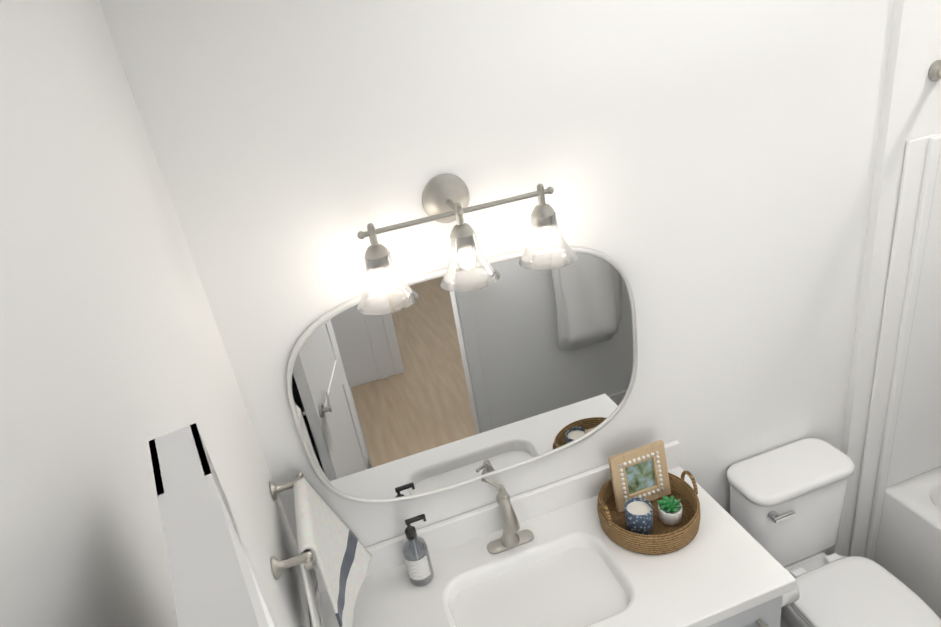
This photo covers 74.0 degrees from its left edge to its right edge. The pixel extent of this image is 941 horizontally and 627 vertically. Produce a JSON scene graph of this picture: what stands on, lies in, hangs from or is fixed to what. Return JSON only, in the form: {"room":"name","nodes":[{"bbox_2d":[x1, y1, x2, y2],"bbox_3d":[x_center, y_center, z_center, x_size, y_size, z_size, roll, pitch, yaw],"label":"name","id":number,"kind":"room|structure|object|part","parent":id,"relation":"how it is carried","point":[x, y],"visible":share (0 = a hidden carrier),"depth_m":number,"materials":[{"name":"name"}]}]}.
{"room":"bathroom","nodes":[
{"label":"bathroom","id":0,"kind":"room"},
{"bbox_2d":[0,0,310,626],"bbox_3d":[-0.372,0.738,0.997,0.120,2.743,1.850,-15,25,-12],"label":"wall","id":1,"kind":"structure","parent":0,"point":[114,360],"depth_m":0.76,"materials":[{"name":"white paint"}]},
{"bbox_2d":[149,423,278,626],"bbox_3d":[0.004,1.150,0.787,0.236,2.050,0.698,-15,25,-12],"label":"bathroom door","id":2,"kind":"structure","parent":1,"relation":"in","point":[215,580],"depth_m":0.51,"materials":[{"name":"white wood"}]},
{"bbox_2d":[269,472,313,579],"bbox_3d":[-0.445,0.513,1.545,0.089,0.052,0.360,-15,25,-12],"label":"towel bar","id":3,"kind":"object","parent":1,"relation":"attached to","point":[278,566],"visible":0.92,"depth_m":1.41,"materials":[{"name":"silver metal"}]},
{"bbox_2d":[293,479,371,626],"bbox_3d":[-0.342,0.650,1.591,0.171,0.356,0.386,-15,25,-12],"label":"hand towel","id":4,"kind":"object","parent":3,"relation":"hanging from","point":[333,543],"visible":0.94,"depth_m":1.62,"materials":[{"name":"white fabric"}]},
{"bbox_2d":[99,0,893,564],"bbox_3d":[0.872,0.018,2.085,3.057,2.743,0.147,-15,25,-12],"label":"wall","id":5,"kind":"structure","parent":0,"point":[703,170],"depth_m":1.70,"materials":[{"name":"white paint"}]},
{"bbox_3d":[0.019,0.187,1.798,1.027,0.692,0.026,-15,25,-12],"label":"mirror","id":6,"kind":"part","parent":5,"relation":"part of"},
{"bbox_2d":[357,174,577,314],"bbox_3d":[-0.025,-0.203,1.531,0.578,0.248,0.190,-15,25,-12],"label":"sconce","id":7,"kind":"object","parent":5,"relation":"attached to","point":[445,198],"visible":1,"depth_m":1.52,"materials":[{"name":"glass"}]},
{"bbox_2d":[828,0,940,556],"bbox_3d":[1.781,-0.204,2.230,0.927,2.743,0.030,-15,25,-12],"label":"wall","id":8,"kind":"structure","parent":0,"point":[911,106],"depth_m":1.97,"materials":[{"name":"white paint"}]},
{"bbox_2d":[928,60,940,80],"bbox_3d":[1.754,0.460,1.582,0.151,2.055,1.578,-15,25,-12],"label":"shower rod","id":9,"kind":"object","parent":8,"relation":"attached to","point":[934,74],"visible":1,"depth_m":1.85,"materials":[{"name":"silver metal"}]},
{"bbox_3d":[1.282,1.597,1.906,3.177,0.060,1.850,-15,25,-12],"label":"floor","id":10,"kind":"structure","parent":0,"visible":0},
{"bbox_2d":[708,595,781,626],"bbox_3d":[0.272,1.215,1.994,1.263,0.858,0.573,-15,25,-12],"label":"bathroom vanity","id":11,"kind":"object","parent":10,"relation":"on","point":[767,614],"visible":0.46,"depth_m":1.72,"materials":[{"name":"white wood"}]},
{"bbox_2d":[309,440,795,626],"bbox_3d":[0.205,0.799,1.812,1.279,0.224,0.554,-15,25,-12],"label":"countertop","id":12,"kind":"structure","parent":11,"relation":"on","point":[571,564],"depth_m":1.85,"materials":[{"name":"white stone"}]},
{"bbox_2d":[403,514,433,585],"bbox_3d":[-0.158,0.699,1.854,0.090,0.229,0.075,-15,25,-12],"label":"soap dispenser","id":13,"kind":"object","parent":12,"relation":"on","point":[420,571],"visible":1,"depth_m":1.84,"materials":[{"name":"clear glass"}]},
{"bbox_2d":[481,478,533,553],"bbox_3d":[0.111,0.618,1.911,0.155,0.245,0.117,-15,25,-12],"label":"faucet","id":14,"kind":"object","parent":12,"relation":"on","point":[511,537],"visible":1,"depth_m":1.90,"materials":[{"name":"silver metal"}]},
{"bbox_2d":[597,470,700,554],"bbox_3d":[0.553,0.592,1.947,0.310,0.126,0.310,-15,25,-12],"label":"basket tray","id":15,"kind":"object","parent":12,"relation":"on","point":[662,538],"visible":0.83,"depth_m":1.90,"materials":[{"name":"wicker"}]},
{"bbox_2d":[624,497,652,534],"bbox_3d":[0.513,0.622,1.900,0.082,0.091,0.082,-15,25,-12],"label":"candle jar","id":16,"kind":"object","parent":15,"relation":"in","point":[638,515],"visible":0.92,"depth_m":1.88,"materials":[{"name":"blue ceramic"}]},
{"bbox_2d":[608,440,670,512],"bbox_3d":[0.542,0.519,1.992,0.190,0.189,0.054,-15,25,-12],"label":"photo frame","id":17,"kind":"object","parent":15,"relation":"in","point":[641,472],"visible":0.9,"depth_m":1.99,"materials":[{"name":"beige wood"}]},
{"bbox_2d":[657,495,682,525],"bbox_3d":[0.615,0.604,1.922,0.078,0.073,0.078,-15,25,-12],"label":"succulent pot","id":18,"kind":"object","parent":15,"relation":"in","point":[670,511],"visible":1,"depth_m":1.90,"materials":[{"name":"white"}]},
{"bbox_2d":[782,570,799,606],"bbox_3d":[0.944,0.859,1.948,0.168,0.108,0.108,-15,25,-12],"label":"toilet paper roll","id":19,"kind":"object","parent":11,"relation":"attached to","point":[791,597],"visible":0.08,"depth_m":1.90,"materials":[{"name":"white paper"}]},
{"bbox_2d":[727,438,940,626],"bbox_3d":[1.268,0.999,2.143,0.424,0.818,0.747,-15,25,-12],"label":"toilet","id":20,"kind":"object","parent":10,"relation":"on","point":[786,504],"visible":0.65,"depth_m":2.16,"materials":[{"name":"white ceramic"}]},
{"bbox_2d":[849,132,940,618],"bbox_3d":[2.122,0.473,1.712,0.850,1.860,1.576,-15,25,-12],"label":"bathtub","id":21,"kind":"object","parent":10,"relation":"on","point":[896,532],"visible":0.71,"depth_m":2.37,"materials":[{"name":"white plastic"}]}
]}

